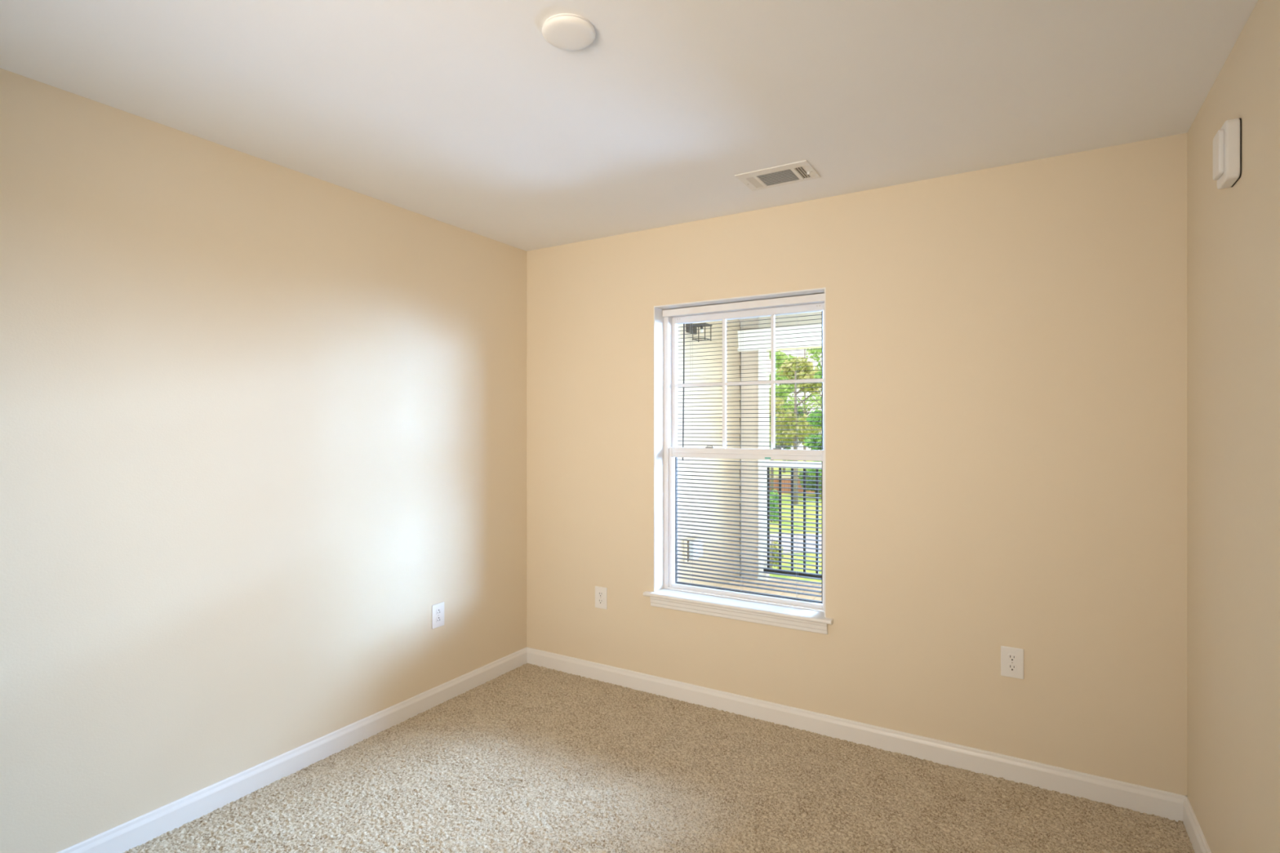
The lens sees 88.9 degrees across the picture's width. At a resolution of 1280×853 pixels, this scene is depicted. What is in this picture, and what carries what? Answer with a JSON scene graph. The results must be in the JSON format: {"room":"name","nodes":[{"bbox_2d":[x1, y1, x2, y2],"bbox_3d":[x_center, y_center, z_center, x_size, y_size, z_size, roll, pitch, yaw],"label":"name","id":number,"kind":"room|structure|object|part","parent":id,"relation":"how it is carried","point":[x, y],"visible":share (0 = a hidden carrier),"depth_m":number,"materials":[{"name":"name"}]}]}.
{"room":"empty bedroom","nodes":[
{"label":"empty bedroom","id":0,"kind":"room"},
{"bbox_2d":[0,67,526,852],"bbox_3d":[-1.599,0.180,2.436,0.120,2.540,3.930,0,0,31],"label":"wall","id":1,"kind":"structure","parent":0,"point":[260,419],"depth_m":2.39,"materials":[{"name":"beige paint"}]},
{"bbox_2d":[57,647,527,852],"bbox_3d":[-1.577,1.359,2.341,0.014,0.102,3.550,0,0,31],"label":"baseboard","id":2,"kind":"structure","parent":1,"relation":"attached to","point":[144,828],"depth_m":2.58,"materials":[{"name":"white paint"}]},
{"bbox_2d":[431,601,444,629],"bbox_3d":[-1.016,0.952,3.285,0.008,0.119,0.079,0,0,31],"label":"electrical outlet","id":3,"kind":"object","parent":1,"relation":"attached to","point":[437,610],"visible":1,"depth_m":3.28,"materials":[{"name":"white plastic"}]},
{"bbox_2d":[435,608,441,614],"bbox_3d":[-1.014,0.932,3.284,0.004,0.028,0.033,0,0,31],"label":"receptacle","id":4,"kind":"object","parent":3,"relation":"attached to","point":[438,611],"depth_m":3.28,"materials":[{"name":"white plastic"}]},
{"bbox_2d":[435,616,441,622],"bbox_3d":[-1.014,0.972,3.284,0.004,0.028,0.033,0,0,31],"label":"receptacle","id":5,"kind":"object","parent":3,"relation":"attached to","point":[438,619],"depth_m":3.28,"materials":[{"name":"white plastic"}]},
{"bbox_2d":[0,0,1257,251],"bbox_3d":[-0.279,-1.065,1.564,3.040,0.050,3.550,0,0,31],"label":"ceiling","id":6,"kind":"structure","parent":0,"point":[460,113],"depth_m":2.01,"materials":[{"name":"white paint"}]},
{"bbox_2d":[542,13,595,49],"bbox_3d":[-0.186,-1.029,1.708,0.140,0.021,0.140,0,0,31],"label":"smoke detector","id":7,"kind":"object","parent":6,"relation":"attached to","point":[565,31],"visible":1,"depth_m":1.69,"materials":[{"name":"white plastic"}]},
{"bbox_2d":[734,160,820,191],"bbox_3d":[0.571,-1.032,2.701,0.301,0.016,0.202,0,0,31],"label":"ceiling vent","id":8,"kind":"object","parent":6,"relation":"in","point":[801,171],"visible":1,"depth_m":2.69,"materials":[{"name":"white metal"}]},
{"bbox_2d":[124,662,1195,852],"bbox_3d":[-0.281,1.399,1.564,3.037,0.011,3.548,0,0,31],"label":"floor","id":9,"kind":"structure","parent":0,"point":[531,758],"depth_m":2.47,"materials":[{"name":"beige carpet"}]},
{"bbox_2d":[678,319,741,586],"bbox_3d":[0.253,0.269,5.214,0.133,2.597,2.740,0,0,31],"label":"wall","id":10,"kind":"structure","parent":0,"point":[713,358],"depth_m":5.69,"materials":[{"name":"beige"}]},
{"bbox_2d":[683,535,702,562],"bbox_3d":[0.443,1.010,5.351,0.062,0.190,0.260,0,0,31],"label":"outlet box","id":11,"kind":"object","parent":10,"relation":"attached to","point":[691,539],"visible":0.72,"depth_m":5.29,"materials":[{"name":"beige"}]},
{"bbox_2d":[685,322,712,342],"bbox_3d":[0.480,-0.771,5.317,0.177,0.147,0.160,0,0,31],"label":"wall lantern","id":12,"kind":"object","parent":10,"relation":"attached to","point":[695,326],"visible":0.78,"depth_m":5.30,"materials":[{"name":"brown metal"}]},
{"bbox_3d":[0.419,-0.805,5.354,0.034,0.080,0.160,0,0,31],"label":"plate","id":13,"kind":"part","parent":12,"relation":"part of","materials":[{"name":"brown metal"}]},
{"bbox_2d":[740,318,758,578],"bbox_3d":[1.074,0.210,6.279,0.208,2.480,0.070,0,0,31],"label":"wall","id":14,"kind":"structure","parent":0,"point":[754,363],"depth_m":6.25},
{"bbox_2d":[721,577,822,600],"bbox_3d":[2.229,1.465,4.023,4.508,0.030,2.725,0,0,31],"label":"floor","id":15,"kind":"structure","parent":0,"point":[740,588],"depth_m":5.85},
{"bbox_2d":[757,349,769,580],"bbox_3d":[1.170,0.365,6.163,0.089,2.170,0.100,0,0,31],"label":"porch column","id":16,"kind":"structure","parent":15,"relation":"on","point":[767,354],"depth_m":6.12,"materials":[{"name":"white paint"}]},
{"bbox_2d":[737,324,822,351],"bbox_3d":[2.873,-0.818,5.161,4.444,0.195,0.140,0,0,31],"label":"beam","id":17,"kind":"structure","parent":16,"relation":"on","point":[781,340],"depth_m":6.01,"materials":[{"name":"white paint"}]},
{"bbox_2d":[758,311,822,328],"bbox_3d":[2.966,-0.973,5.114,4.236,0.115,0.125,0,0,31],"label":"frieze","id":18,"kind":"object","parent":17,"relation":"on","point":[797,318],"visible":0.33,"depth_m":5.98},
{"bbox_2d":[757,460,822,580],"bbox_3d":[2.875,0.840,5.051,4.128,1.047,0.072,0,0,31],"label":"porch railing","id":19,"kind":"object","parent":16,"relation":"attached to","point":[758,464],"visible":0.19,"depth_m":5.92,"materials":[{"name":"black metal"}]},
{"bbox_3d":[2.893,0.347,5.030,4.075,0.062,0.055,0,0,31],"label":"rail","id":20,"kind":"part","parent":19,"relation":"part of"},
{"bbox_3d":[2.900,1.341,5.031,4.065,0.043,0.035,0,0,31],"label":"rail","id":21,"kind":"part","parent":19,"relation":"part of","materials":[{"name":"black metal"}]},
{"bbox_2d":[769,577,822,585],"bbox_3d":[2.912,1.573,5.225,4.444,0.254,0.030,0,0,31],"label":"fascia","id":22,"kind":"object","parent":15,"relation":"attached to","point":[770,578],"depth_m":6.08,"materials":[{"name":"white paint"}]},
{"bbox_2d":[739,311,814,319],"bbox_3d":[2.283,-1.060,4.174,4.444,0.060,3.040,0,0,31],"label":"ceiling","id":23,"kind":"structure","parent":0,"point":[813,312],"depth_m":6.23,"materials":[{"name":"white paint"}]},
{"bbox_2d":[526,133,1186,795],"bbox_3d":[0.699,0.180,3.199,3.040,2.540,0.260,0,0,31],"label":"wall","id":24,"kind":"structure","parent":0,"point":[1006,346],"depth_m":2.70,"materials":[{"name":"beige paint"}]},
{"bbox_2d":[595,586,607,609],"bbox_3d":[-0.215,0.943,3.590,0.079,0.119,0.008,0,0,31],"label":"electrical outlet","id":25,"kind":"object","parent":24,"relation":"attached to","point":[601,593],"visible":1,"depth_m":3.59,"materials":[{"name":"white plastic"}]},
{"bbox_2d":[598,598,603,604],"bbox_3d":[-0.216,0.963,3.588,0.033,0.028,0.004,0,0,31],"label":"receptacle","id":26,"kind":"object","parent":25,"relation":"attached to","point":[600,600],"depth_m":3.59,"materials":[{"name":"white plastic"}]},
{"bbox_2d":[598,591,603,597],"bbox_3d":[-0.216,0.923,3.588,0.033,0.028,0.004,0,0,31],"label":"receptacle","id":27,"kind":"object","parent":25,"relation":"attached to","point":[600,593],"depth_m":3.59,"materials":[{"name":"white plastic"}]},
{"bbox_2d":[643,587,833,634],"bbox_3d":[0.470,0.904,3.220,0.975,0.073,0.140,0,0,31],"label":"window sill","id":28,"kind":"structure","parent":24,"relation":"attached to","point":[764,613],"depth_m":3.16,"materials":[{"name":"white paint"}]},
{"bbox_2d":[653,287,825,617],"bbox_3d":[0.524,0.128,3.304,0.899,1.520,0.260,0,0,31],"label":"window","id":29,"kind":"structure","parent":24,"relation":"in","point":[667,317],"depth_m":3.42,"materials":[{"name":"white paint"}]},
{"bbox_2d":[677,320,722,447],"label":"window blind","id":30,"kind":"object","parent":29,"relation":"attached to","point":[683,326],"depth_m":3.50,"materials":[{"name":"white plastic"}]},
{"bbox_3d":[0.502,-0.604,3.267,0.879,0.036,0.024,0,0,31],"label":"head trim","id":31,"kind":"part","parent":29,"relation":"part of","materials":[{"name":"white paint"}]},
{"bbox_3d":[0.514,0.137,3.281,0.797,0.008,0.007,0,0,31],"label":"lift rail","id":32,"kind":"part","parent":29,"relation":"part of","materials":[{"name":"white plastic"}]},
{"bbox_3d":[0.520,0.487,3.296,0.835,0.750,0.026,0,0,31],"label":"sash","id":33,"kind":"part","parent":29,"relation":"part of","materials":[{"name":"white plastic"}]},
{"bbox_3d":[0.537,-0.213,3.325,0.835,0.756,0.026,0,0,31],"label":"sash","id":34,"kind":"part","parent":29,"relation":"part of","materials":[{"name":"white plastic"}]},
{"bbox_2d":[726,315,770,446],"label":"window blind","id":35,"kind":"object","parent":29,"relation":"attached to","point":[764,316],"depth_m":3.35,"materials":[{"name":"white plastic"}]},
{"bbox_2d":[675,457,822,604],"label":"window blind","id":36,"kind":"object","parent":29,"relation":"attached to","point":[725,567],"depth_m":3.35,"materials":[{"name":"white plastic"}]},
{"bbox_3d":[0.543,0.854,3.365,0.792,0.010,0.022,0,0,31],"label":"rail","id":37,"kind":"part","parent":36,"relation":"part of","materials":[{"name":"white plastic"}]},
{"bbox_2d":[774,311,823,450],"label":"window blind","id":38,"kind":"object","parent":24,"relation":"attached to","point":[822,314],"depth_m":3.20,"materials":[{"name":"white plastic"}]},
{"bbox_2d":[526,647,1187,822],"bbox_3d":[0.629,1.359,3.082,3.040,0.102,0.014,0,0,31],"label":"baseboard","id":39,"kind":"structure","parent":24,"relation":"attached to","point":[1142,799],"depth_m":2.79,"materials":[{"name":"white paint"}]},
{"bbox_2d":[1000,645,1023,679],"bbox_3d":[1.473,0.934,2.580,0.079,0.119,0.008,0,0,31],"label":"electrical outlet","id":40,"kind":"object","parent":24,"relation":"attached to","point":[1011,658],"visible":1,"depth_m":2.58,"materials":[{"name":"white plastic"}]},
{"bbox_2d":[1007,663,1017,671],"bbox_3d":[1.472,0.954,2.578,0.033,0.028,0.004,0,0,31],"label":"receptacle","id":41,"kind":"object","parent":40,"relation":"attached to","point":[1011,667],"depth_m":2.58,"materials":[{"name":"white plastic"}]},
{"bbox_2d":[1007,653,1017,662],"bbox_3d":[1.472,0.914,2.578,0.033,0.028,0.004,0,0,31],"label":"receptacle","id":42,"kind":"object","parent":40,"relation":"attached to","point":[1011,657],"depth_m":2.58,"materials":[{"name":"white plastic"}]},
{"bbox_2d":[1186,0,1279,852],"bbox_3d":[1.113,0.180,0.813,0.120,2.540,3.930,0,0,31],"label":"wall","id":43,"kind":"structure","parent":0,"point":[1233,233],"depth_m":1.76,"materials":[{"name":"beige paint"}]},
{"bbox_2d":[1182,796,1211,852],"bbox_3d":[1.019,1.359,0.787,0.014,0.102,3.550,0,0,31],"label":"baseboard","id":44,"kind":"structure","parent":43,"relation":"attached to","point":[1197,840],"depth_m":2.17,"materials":[{"name":"white paint"}]},
{"bbox_2d":[1213,117,1241,189],"bbox_3d":[1.590,-0.737,1.768,0.042,0.160,0.108,0,0,31],"label":"fire alarm","id":45,"kind":"object","parent":43,"relation":"attached to","point":[1227,142],"visible":1,"depth_m":1.73,"materials":[{"name":"white plastic"}]},
{"bbox_3d":[1.607,-0.737,1.758,0.003,0.158,0.106,0,0,31],"label":"plate","id":46,"kind":"part","parent":45,"relation":"part of","materials":[{"name":"white plastic"}]},
{"label":"outside","id":47,"kind":"structure","parent":0,"visible":0},
{"bbox_2d":[769,459,822,582],"bbox_3d":[5.549,4.550,80.126,187.767,0.300,175.709,0,0,31],"label":"lawn","id":48,"kind":"structure","parent":47,"point":[775,468],"depth_m":29.29,"materials":[{"name":"green plant"}]},
{"bbox_2d":[769,489,778,522],"bbox_3d":[6.121,3.656,30.017,0.766,1.560,0.986,0,0,-5],"label":"shrub","id":49,"kind":"object","parent":48,"relation":"on","point":[771,493],"visible":0.61,"depth_m":29.76,"materials":[{"name":"green plant"}]},
{"bbox_2d":[769,538,784,568],"bbox_3d":[3.995,3.907,19.542,0.634,1.057,0.577,0,0,31],"label":"shrub","id":50,"kind":"object","parent":48,"relation":"on","point":[774,542],"visible":0.45,"depth_m":19.42,"materials":[{"name":"green plant"}]},
{"bbox_2d":[769,350,800,490],"bbox_3d":[8.498,-0.457,41.892,3.700,9.814,3.490,0,0,31],"label":"tree","id":51,"kind":"object","parent":48,"relation":"on","point":[784,357],"visible":0.12,"depth_m":40.91,"materials":[{"name":"green plant"}]},
{"bbox_2d":[769,474,822,493],"bbox_3d":[11.700,3.790,43.000,15.100,1.220,0.400,0,0,0],"label":"brick wall","id":52,"kind":"structure","parent":48,"relation":"on","point":[775,477],"depth_m":42.85,"materials":[{"name":"red brick"}]},
{"bbox_2d":[769,356,822,504],"bbox_3d":[8.667,0.191,36.996,4.442,8.519,3.885,0,0,12],"label":"tree","id":53,"kind":"object","parent":48,"relation":"on","point":[788,369],"visible":0.68,"depth_m":36.72,"materials":[{"name":"green leaf"},{"name":"brown bark"}]},
{"bbox_2d":[769,404,822,472],"bbox_3d":[13.905,1.075,62.461,5.141,6.751,6.490,0,0,-29],"label":"tree","id":54,"kind":"object","parent":48,"relation":"on","point":[802,406],"visible":0.11,"depth_m":61.74,"materials":[{"name":"green plant"}]},
{"bbox_2d":[774,347,822,461],"bbox_3d":[13.096,-1.742,52.307,5.814,12.384,4.128,0,0,31],"label":"tree","id":55,"kind":"object","parent":48,"relation":"on","point":[811,351],"visible":0.3,"depth_m":51.73,"materials":[{"name":"green plant"}]},
{"bbox_2d":[797,469,822,495],"bbox_3d":[11.024,3.512,40.608,2.394,1.859,2.170,0,0,31],"label":"shrub","id":56,"kind":"object","parent":48,"relation":"on","point":[801,473],"visible":0.48,"depth_m":40.24,"materials":[{"name":"green plant"}]},
{"bbox_2d":[804,370,822,475],"bbox_3d":[9.406,-0.180,31.130,2.854,9.260,3.325,0,0,-24],"label":"tree","id":57,"kind":"object","parent":48,"relation":"on","point":[815,376],"visible":0.09,"depth_m":31.14,"materials":[{"name":"green plant"}]},
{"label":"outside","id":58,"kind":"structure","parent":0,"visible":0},
{"bbox_2d":[769,533,822,553],"bbox_3d":[12.500,4.384,24.600,95.000,0.028,4.000,0,0,0],"label":"road","id":59,"kind":"structure","parent":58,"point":[774,535],"depth_m":24.58,"materials":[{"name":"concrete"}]}
]}

